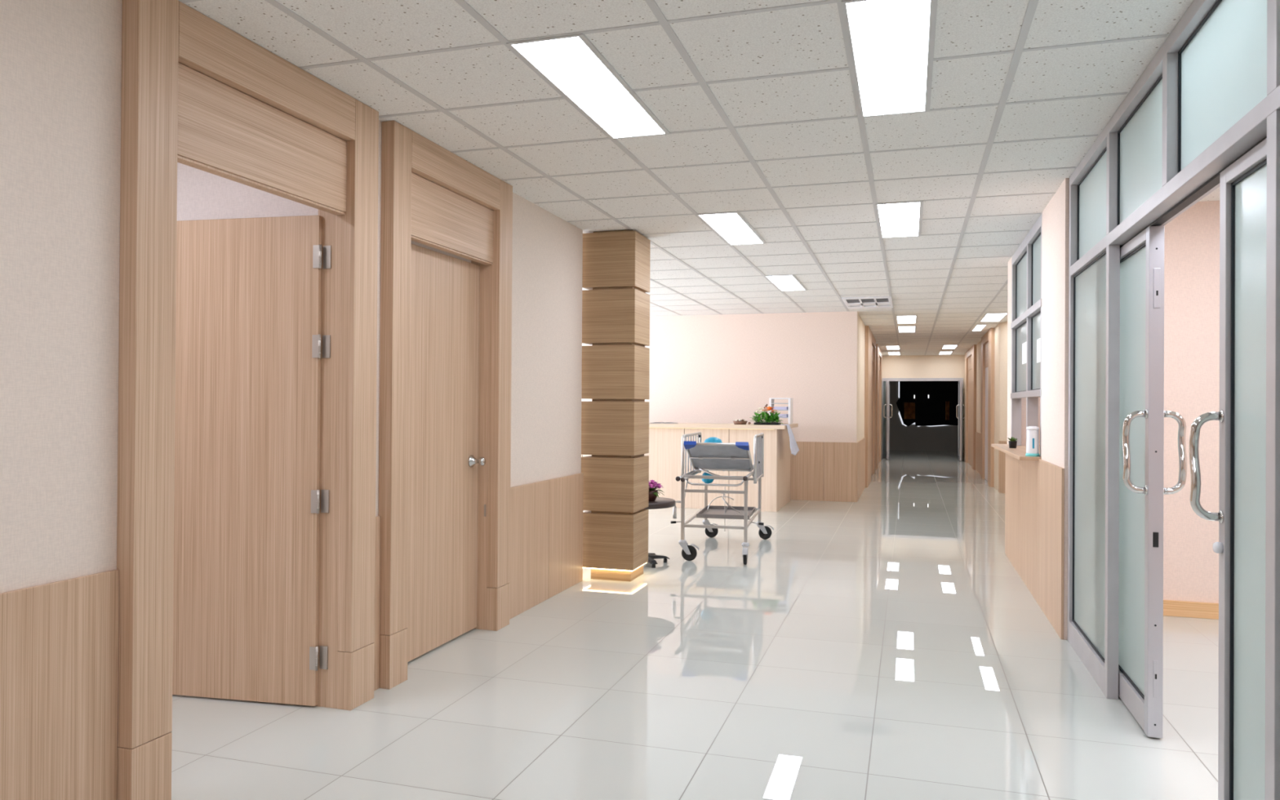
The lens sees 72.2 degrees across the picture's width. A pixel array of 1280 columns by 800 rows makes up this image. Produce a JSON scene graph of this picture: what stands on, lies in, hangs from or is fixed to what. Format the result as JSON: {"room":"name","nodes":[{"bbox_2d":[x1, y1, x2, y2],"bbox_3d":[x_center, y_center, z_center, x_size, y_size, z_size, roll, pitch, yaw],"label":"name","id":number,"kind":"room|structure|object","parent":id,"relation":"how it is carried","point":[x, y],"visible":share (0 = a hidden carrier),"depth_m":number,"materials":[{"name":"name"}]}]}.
{"room":"hospital interior","nodes":[
{"label":"hospital interior","id":0,"kind":"room"},
{"bbox_2d":[177,162,318,220],"bbox_3d":[-3.047,0.010,4.563,3.499,2.661,0.100,0,0,17],"label":"wall","id":1,"kind":"structure","parent":0,"point":[201,194],"depth_m":4.20,"materials":[{"name":"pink paint"}]},
{"bbox_2d":[0,0,582,593],"bbox_3d":[-2.018,0.001,1.743,0.120,2.661,10.350,0,0,17],"label":"wall","id":2,"kind":"structure","parent":0,"point":[60,60],"depth_m":2.62,"materials":[{"name":"beige paint"}]},
{"bbox_2d":[0,569,119,799],"bbox_3d":[-2.017,0.926,1.530,0.014,0.808,2.558,0,0,17],"label":"panelling","id":3,"kind":"object","parent":2,"relation":"attached to","point":[59,640],"visible":1,"depth_m":2.56,"materials":[{"name":"laminate"}]},
{"bbox_2d":[116,0,378,799],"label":"door","id":4,"kind":"structure","parent":2,"relation":"in","point":[246,433],"depth_m":3.85,"materials":[{"name":"laminate"}]},
{"bbox_2d":[373,515,380,690],"bbox_3d":[-1.242,0.946,4.058,0.014,0.806,0.119,0,0,17],"label":"panelling","id":5,"kind":"object","parent":2,"relation":"attached to","point":[377,567],"visible":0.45,"depth_m":4.09,"materials":[{"name":"laminate"}]},
{"bbox_2d":[378,120,512,688],"bbox_3d":[-1.061,0.025,4.746,0.190,2.659,1.286,0,0,17],"label":"door","id":6,"kind":"structure","parent":2,"relation":"in","point":[446,325],"depth_m":4.75,"materials":[{"name":"laminate"}]},
{"bbox_2d":[509,472,583,619],"bbox_3d":[-0.642,0.957,6.006,0.019,0.815,1.377,0,0,17],"label":"panelling","id":7,"kind":"object","parent":2,"relation":"attached to","point":[546,516],"visible":0.77,"depth_m":5.95,"materials":[{"name":"laminate"}]},
{"bbox_2d":[411,240,471,262],"bbox_3d":[-3.256,0.024,7.467,5.599,2.661,0.130,0,0,17],"label":"wall","id":8,"kind":"structure","parent":0,"point":[412,242],"depth_m":6.89,"materials":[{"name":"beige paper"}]},
{"bbox_2d":[170,449,1218,799],"bbox_3d":[1.642,1.462,12.037,12.300,0.100,32.200,0,0,17],"label":"floor","id":9,"kind":"structure","parent":0,"point":[886,644],"depth_m":4.03,"materials":[{"name":"tile"}]},
{"bbox_2d":[581,230,650,581],"bbox_3d":[-0.188,0.042,6.856,0.424,2.660,0.400,0,0,17],"label":"pillar","id":10,"kind":"structure","parent":9,"relation":"on","point":[615,272],"depth_m":6.67,"materials":[{"name":"laminate"}]},
{"bbox_2d":[644,497,675,568],"bbox_3d":[0.019,1.105,7.350,0.560,0.542,0.601,0,0,17],"label":"side table","id":11,"kind":"object","parent":9,"relation":"on","point":[660,502],"visible":0.41,"depth_m":7.21,"materials":[{"name":"grey paint"}]},
{"bbox_2d":[648,480,664,501],"bbox_3d":[0.085,0.745,7.263,0.235,0.176,0.246,0,0,17],"label":"flower pot","id":12,"kind":"object","parent":11,"relation":"on","point":[653,493],"visible":0.55,"depth_m":7.22,"materials":[{"name":"brown"}]},
{"bbox_2d":[581,422,798,511],"bbox_3d":[-0.463,0.855,12.383,5.165,1.090,1.380,0,0,17],"label":"reception desk","id":13,"kind":"object","parent":9,"relation":"on","point":[664,454],"visible":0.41,"depth_m":11.32,"materials":[{"name":"laminate"}]},
{"bbox_2d":[648,422,679,423],"bbox_3d":[0.316,0.302,11.631,0.350,0.018,0.230,0,0,17],"label":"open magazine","id":14,"kind":"object","parent":13,"relation":"on","point":[653,422],"visible":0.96,"depth_m":11.55,"materials":[{"name":"white paper"}]},
{"bbox_2d":[648,422,791,429],"bbox_3d":[-0.559,0.332,12.061,5.165,0.049,0.700,0,0,17],"label":"countertop","id":15,"kind":"structure","parent":13,"relation":"on","point":[704,425],"depth_m":11.24,"materials":[{"name":"laminate"}]},
{"bbox_2d":[733,419,746,424],"bbox_3d":[1.297,0.281,11.367,0.188,0.070,0.188,0,0,17],"label":"basket","id":16,"kind":"object","parent":13,"relation":"on","point":[737,421],"visible":0.98,"depth_m":11.30,"materials":[{"name":"brown wicker"}]},
{"bbox_2d":[749,404,783,425],"bbox_3d":[1.641,0.184,11.293,0.494,0.267,0.393,0,0,17],"label":"flower arrangement","id":17,"kind":"object","parent":13,"relation":"on","point":[773,417],"visible":1,"depth_m":11.24,"materials":[{"name":"green plant"}]},
{"bbox_2d":[753,422,781,425],"bbox_3d":[1.641,0.304,11.314,0.320,0.027,0.200,0,0,17],"label":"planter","id":18,"kind":"object","parent":13,"relation":"on","point":[756,423],"depth_m":11.23,"materials":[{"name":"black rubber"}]},
{"bbox_2d":[768,397,792,424],"bbox_3d":[1.909,0.148,11.887,0.285,0.350,0.250,0,0,17],"label":"rack","id":19,"kind":"object","parent":13,"relation":"on","point":[771,403],"visible":0.77,"depth_m":11.78,"materials":[{"name":"white plastic"}]},
{"bbox_2d":[773,406,788,409],"bbox_3d":[1.906,0.111,11.877,0.185,0.040,0.210,0,0,17],"label":"paper stack","id":20,"kind":"object","parent":19,"relation":"on","point":[775,407],"visible":0.86,"depth_m":11.78,"materials":[{"name":"white paper"}]},
{"bbox_2d":[777,413,788,417],"bbox_3d":[1.905,0.211,11.877,0.185,0.040,0.210,0,0,17],"label":"paper stack","id":21,"kind":"object","parent":19,"relation":"on","point":[780,415],"visible":0.5,"depth_m":11.77,"materials":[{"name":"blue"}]},
{"bbox_2d":[780,424,799,455],"bbox_3d":[1.954,0.519,11.447,0.154,0.405,0.781,0,0,17],"label":"cloth","id":22,"kind":"object","parent":13,"relation":"on","point":[794,449],"visible":1,"depth_m":11.31,"materials":[{"name":"white fabric"}]},
{"bbox_2d":[671,431,773,564],"bbox_3d":[0.773,0.849,8.062,0.797,1.070,1.698,0,0,13],"label":"hospital bed","id":23,"kind":"object","parent":9,"relation":"on","point":[703,456],"visible":1,"depth_m":7.83,"materials":[{"name":"silver metal"}]},
{"bbox_2d":[702,470,714,483],"bbox_3d":[0.639,0.725,8.308,0.122,0.134,0.083,0,0,17],"label":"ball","id":24,"kind":"object","parent":23,"relation":"hanging from","point":[705,481],"visible":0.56,"depth_m":8.28,"materials":[{"name":"plastic"}]},
{"bbox_2d":[703,436,722,442],"bbox_3d":[0.702,0.498,8.434,0.210,0.287,0.210,0,0,17],"label":"basin","id":25,"kind":"object","parent":23,"relation":"on","point":[713,439],"visible":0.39,"depth_m":8.38,"materials":[{"name":"plastic"}]},
{"bbox_2d":[696,505,755,519],"bbox_3d":[0.831,1.070,8.381,0.480,0.034,0.712,0,0,13],"label":"tray","id":26,"kind":"object","parent":23,"relation":"on","point":[713,511],"depth_m":8.40,"materials":[{"name":"grey metal"}]},
{"bbox_2d":[177,0,1219,355],"bbox_3d":[1.661,-1.297,12.052,12.300,0.104,32.200,0,0,17],"label":"ceiling","id":27,"kind":"structure","parent":0,"point":[757,100],"depth_m":4.08,"materials":[{"name":"tile"}]},
{"bbox_2d":[506,33,670,139],"bbox_3d":[-0.171,-1.303,3.748,0.300,0.008,1.200,0,0,17],"label":"recessed light","id":28,"kind":"object","parent":27,"relation":"in","point":[571,64],"visible":1,"depth_m":3.61,"materials":[{"name":"grey plastic"}]},
{"bbox_2d":[696,211,766,244],"bbox_3d":[0.708,-1.282,6.616,0.300,0.008,1.200,0,0,17],"label":"recessed light","id":29,"kind":"object","parent":27,"relation":"in","point":[733,228],"visible":1,"depth_m":6.54,"materials":[{"name":"grey plastic"}]},
{"bbox_2d":[764,275,807,291],"bbox_3d":[1.587,-1.260,9.485,0.300,0.008,1.200,0,0,17],"label":"recessed light","id":30,"kind":"object","parent":27,"relation":"in","point":[783,282],"visible":1,"depth_m":9.43,"materials":[{"name":"grey plastic"}]},
{"bbox_2d":[841,296,893,309],"bbox_3d":[2.907,-1.235,11.173,0.580,0.021,1.150,0,0,17],"label":"ceiling vent","id":31,"kind":"object","parent":27,"relation":"in","point":[868,302],"visible":1,"depth_m":11.08,"materials":[{"name":"white plastic"}]},
{"bbox_2d":[841,0,937,117],"bbox_3d":[0.976,-1.298,3.397,0.300,0.008,1.200,0,0,17],"label":"recessed light","id":32,"kind":"object","parent":27,"relation":"in","point":[891,42],"visible":1,"depth_m":3.28,"materials":[{"name":"grey plastic"}]},
{"bbox_2d":[885,346,900,349],"bbox_3d":[5.695,-1.177,19.757,0.300,0.008,1.200,0,0,17],"label":"recessed light","id":33,"kind":"object","parent":27,"relation":"in","point":[886,347],"visible":1,"depth_m":19.62,"materials":[{"name":"grey plastic"}]},
{"bbox_2d":[887,351,901,355],"bbox_3d":[6.345,-1.160,21.912,0.300,0.008,1.200,0,0,17],"label":"recessed light","id":34,"kind":"object","parent":27,"relation":"in","point":[889,353],"visible":0.99,"depth_m":21.86,"materials":[{"name":"grey plastic"}]},
{"bbox_2d":[875,200,923,238],"bbox_3d":[1.855,-1.276,6.265,0.300,0.008,1.200,0,0,17],"label":"recessed light","id":35,"kind":"object","parent":27,"relation":"in","point":[895,220],"visible":1,"depth_m":6.19,"materials":[{"name":"grey plastic"}]},
{"bbox_2d":[896,315,917,324],"bbox_3d":[4.061,-1.222,13.366,0.300,0.008,1.200,0,0,17],"label":"recessed light","id":36,"kind":"object","parent":27,"relation":"in","point":[910,318],"visible":1,"depth_m":13.33,"materials":[{"name":"grey plastic"}]},
{"bbox_2d":[897,325,916,332],"bbox_3d":[4.571,-1.210,15.030,0.300,0.008,1.200,0,0,17],"label":"recessed light","id":37,"kind":"object","parent":27,"relation":"in","point":[904,328],"visible":1,"depth_m":14.99,"materials":[{"name":"grey plastic"}]},
{"bbox_2d":[938,351,952,354],"bbox_3d":[7.502,-1.155,21.557,0.300,0.008,1.200,0,0,17],"label":"recessed light","id":38,"kind":"object","parent":27,"relation":"in","point":[940,352],"visible":1,"depth_m":21.54,"materials":[{"name":"grey plastic"}]},
{"bbox_2d":[939,351,951,354],"bbox_3d":[7.498,-1.156,21.558,0.264,0.006,1.172,0,0,17],"label":"diffuser","id":39,"kind":"object","parent":38,"relation":"attached to","point":[940,353],"depth_m":21.57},
{"bbox_2d":[942,345,958,348],"bbox_3d":[6.842,-1.171,19.406,0.300,0.008,1.200,0,0,17],"label":"recessed light","id":40,"kind":"object","parent":27,"relation":"in","point":[944,346],"visible":1,"depth_m":19.23,"materials":[{"name":"grey plastic"}]},
{"bbox_2d":[971,324,986,331],"bbox_3d":[5.670,-1.205,14.693,0.150,0.008,1.200,0,0,17],"label":"recessed light","id":41,"kind":"object","parent":27,"relation":"in","point":[978,327],"visible":1,"depth_m":14.63,"materials":[{"name":"grey plastic"}]},
{"bbox_2d":[979,312,1007,321],"bbox_3d":[5.214,-1.217,12.950,0.300,0.008,1.200,0,0,17],"label":"recessed light","id":42,"kind":"object","parent":27,"relation":"in","point":[999,317],"visible":0.89,"depth_m":12.89,"materials":[{"name":"grey plastic"}]},
{"bbox_2d":[581,311,857,442],"bbox_3d":[-0.450,0.075,13.379,7.300,2.661,0.120,0,0,17],"label":"wall","id":43,"kind":"structure","parent":0,"point":[717,368],"depth_m":12.66,"materials":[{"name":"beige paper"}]},
{"bbox_2d":[790,441,856,502],"bbox_3d":[2.296,1.005,12.457,1.500,0.828,0.020,0,0,17],"label":"panelling","id":44,"kind":"object","parent":43,"relation":"attached to","point":[821,471],"visible":0.73,"depth_m":12.36,"materials":[{"name":"laminate"}]},
{"bbox_2d":[857,313,865,442],"bbox_3d":[4.623,0.133,17.681,0.120,2.661,11.080,0,0,17],"label":"wall","id":45,"kind":"structure","parent":0,"point":[861,327],"depth_m":13.27,"materials":[{"name":"beige paint"}]},
{"bbox_2d":[856,437,865,502],"bbox_3d":[3.353,1.018,13.320,0.015,0.826,2.250,0,0,17],"label":"panelling","id":46,"kind":"object","parent":45,"relation":"attached to","point":[860,445],"visible":1,"depth_m":13.08,"materials":[{"name":"laminate"}]},
{"bbox_2d":[864,325,875,488],"bbox_3d":[4.217,0.122,16.054,0.054,2.659,3.430,0,0,17],"label":"door","id":47,"kind":"structure","parent":45,"relation":"in","point":[870,341],"depth_m":15.11,"materials":[{"name":"laminate"}]},
{"bbox_2d":[875,343,881,469],"bbox_3d":[5.447,0.152,20.069,0.054,2.659,3.030,0,0,17],"label":"door","id":48,"kind":"structure","parent":45,"relation":"in","point":[878,353],"depth_m":19.37,"materials":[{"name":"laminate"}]},
{"bbox_2d":[881,355,964,459],"bbox_3d":[7.316,0.178,22.713,2.320,2.661,0.120,0,0,17],"label":"wall","id":49,"kind":"structure","parent":0,"point":[904,366],"depth_m":22.64,"materials":[{"name":"beige paint"}]},
{"bbox_2d":[881,377,964,461],"bbox_3d":[7.157,0.468,22.257,2.005,2.074,0.960,0,0,17],"label":"door","id":50,"kind":"structure","parent":49,"relation":"in","point":[886,404],"depth_m":22.38,"materials":[{"name":"metal"}]},
{"bbox_2d":[889,381,958,451],"bbox_3d":[8.505,0.208,26.730,5.800,2.661,0.100,0,0,17],"label":"wall","id":51,"kind":"structure","parent":0,"point":[902,437],"depth_m":26.71,"materials":[{"name":"grey paint"}]},
{"bbox_2d":[898,381,943,426],"bbox_3d":[8.673,0.126,26.619,1.615,1.375,0.014,0,0,17],"label":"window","id":52,"kind":"structure","parent":51,"relation":"in","point":[899,381],"depth_m":26.82,"materials":[{"name":"white"}]},
{"bbox_2d":[896,381,958,426],"bbox_3d":[9.046,-0.155,26.406,2.580,1.930,0.069,0,0,17],"label":"doorway","id":53,"kind":"structure","parent":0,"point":[922,403],"depth_m":26.51,"materials":[{"name":"black glass"}]},
{"bbox_2d":[976,323,999,490],"bbox_3d":[7.017,0.150,18.051,0.120,2.661,8.970,0,0,17],"label":"wall","id":54,"kind":"structure","parent":0,"point":[997,331],"depth_m":14.46,"materials":[{"name":"beige paint"}]},
{"bbox_2d":[964,344,976,470],"bbox_3d":[7.554,0.166,20.103,0.054,2.659,3.130,0,0,17],"label":"door","id":55,"kind":"structure","parent":54,"relation":"in","point":[971,354],"depth_m":20.05,"materials":[{"name":"laminate"}]},
{"bbox_2d":[975,431,980,474],"bbox_3d":[6.820,1.072,17.654,0.015,0.810,1.930,0,0,17],"label":"panelling","id":56,"kind":"object","parent":54,"relation":"attached to","point":[977,434],"visible":0.56,"depth_m":17.82,"materials":[{"name":"laminate"}]},
{"bbox_2d":[980,328,995,487],"bbox_3d":[6.203,0.133,15.696,0.054,2.659,2.150,0,0,17],"label":"door","id":57,"kind":"structure","parent":54,"relation":"in","point":[987,415],"depth_m":15.63,"materials":[{"name":"laminate"}]},
{"bbox_2d":[1000,321,1007,441],"bbox_3d":[5.900,0.108,11.669,0.141,2.661,4.291,0,0,-5],"label":"wall","id":58,"kind":"structure","parent":0,"point":[1003,326],"depth_m":13.67,"materials":[{"name":"beige paint"}]},
{"bbox_2d":[998,440,1007,493],"bbox_3d":[5.761,1.036,12.280,0.014,0.810,3.000,0,0,-5],"label":"panelling","id":59,"kind":"object","parent":58,"relation":"attached to","point":[1001,455],"visible":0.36,"depth_m":13.67,"materials":[{"name":"laminate"}]},
{"bbox_2d":[1025,397,1039,444],"bbox_3d":[4.500,0.077,7.730,2.124,2.661,0.100,0,0,17],"label":"wall","id":60,"kind":"structure","parent":0,"point":[1038,397],"depth_m":7.95,"materials":[{"name":"beige paint"}]},
{"bbox_2d":[1007,177,1069,639],"bbox_3d":[2.959,0.060,6.530,0.118,2.661,3.098,0,0,17],"label":"wall","id":61,"kind":"structure","parent":0,"point":[1055,215],"depth_m":5.42,"materials":[{"name":"beige paint"}]},
{"bbox_2d":[991,444,1040,460],"bbox_3d":[3.137,0.407,6.963,0.478,0.026,2.152,0,0,17],"label":"counter ledge","id":62,"kind":"object","parent":61,"relation":"attached to","point":[1020,452],"visible":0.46,"depth_m":6.74,"materials":[{"name":"laminate"}]},
{"bbox_2d":[1007,436,1017,448],"bbox_3d":[3.059,0.347,7.212,0.083,0.096,0.101,0,0,26],"label":"potted plant","id":63,"kind":"object","parent":62,"relation":"on","point":[1012,442],"visible":1,"depth_m":7.19,"materials":[{"name":"green plant"}]},
{"bbox_2d":[1025,426,1039,456],"bbox_3d":[2.694,0.283,6.026,0.090,0.207,0.090,0,0,17],"label":"dispenser","id":64,"kind":"object","parent":62,"relation":"on","point":[1033,439],"visible":1,"depth_m":5.99,"materials":[{"name":"white plastic"}]},
{"bbox_2d":[1010,213,1041,456],"bbox_3d":[3.031,-0.437,6.835,0.084,1.658,1.838,0,0,17],"label":"window","id":65,"kind":"structure","parent":61,"relation":"in","point":[1026,261],"depth_m":6.68,"materials":[{"name":"metal"}]},
{"bbox_2d":[1022,342,1026,364],"bbox_3d":[3.105,-0.380,7.084,0.001,0.170,0.360,0,0,17],"label":"paper notice","id":66,"kind":"object","parent":65,"relation":"attached to","point":[1024,344],"visible":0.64,"depth_m":7.14,"materials":[{"name":"white paper"}]},
{"bbox_2d":[1036,337,1040,363],"bbox_3d":[2.860,-0.356,6.286,0.001,0.170,0.290,0,0,17],"label":"paper notice","id":67,"kind":"object","parent":65,"relation":"attached to","point":[1038,341],"visible":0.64,"depth_m":6.33,"materials":[{"name":"white paper"}]},
{"bbox_2d":[1004,453,1064,639],"bbox_3d":[2.889,0.898,6.542,0.015,0.985,3.104,0,0,17],"label":"panelling","id":68,"kind":"object","parent":61,"relation":"attached to","point":[1034,490],"visible":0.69,"depth_m":5.96,"materials":[{"name":"laminate"}]},
{"bbox_2d":[1066,0,1279,799],"bbox_3d":[1.939,0.036,3.127,0.125,2.659,3.996,0,0,17],"label":"door frame","id":69,"kind":"structure","parent":61,"relation":"in","point":[1210,95],"depth_m":3.38,"materials":[{"name":"metal"}]},
{"bbox_2d":[1118,225,1186,737],"bbox_3d":[2.213,0.331,3.972,0.228,2.065,0.904,0,0,17],"label":"door","id":70,"kind":"structure","parent":69,"relation":"attached to","point":[1142,413],"depth_m":3.61,"materials":[{"name":"metal"}]},
{"bbox_2d":[1188,137,1266,799],"bbox_3d":[1.706,0.319,2.317,0.228,2.065,0.875,0,0,17],"label":"door","id":71,"kind":"structure","parent":69,"relation":"attached to","point":[1241,517],"depth_m":2.61,"materials":[{"name":"metal"}]},
{"bbox_2d":[1163,200,1219,603],"bbox_3d":[4.325,0.063,5.452,3.124,2.661,0.120,0,0,17],"label":"wall","id":72,"kind":"structure","parent":0,"point":[1191,239],"depth_m":5.63,"materials":[{"name":"beige paint"}]},
{"bbox_2d":[1163,600,1218,619],"bbox_3d":[4.298,1.343,5.377,3.120,0.100,0.020,0,0,17],"label":"baseboard","id":73,"kind":"structure","parent":72,"relation":"attached to","point":[1171,607],"depth_m":5.61,"materials":[{"name":"laminate"}]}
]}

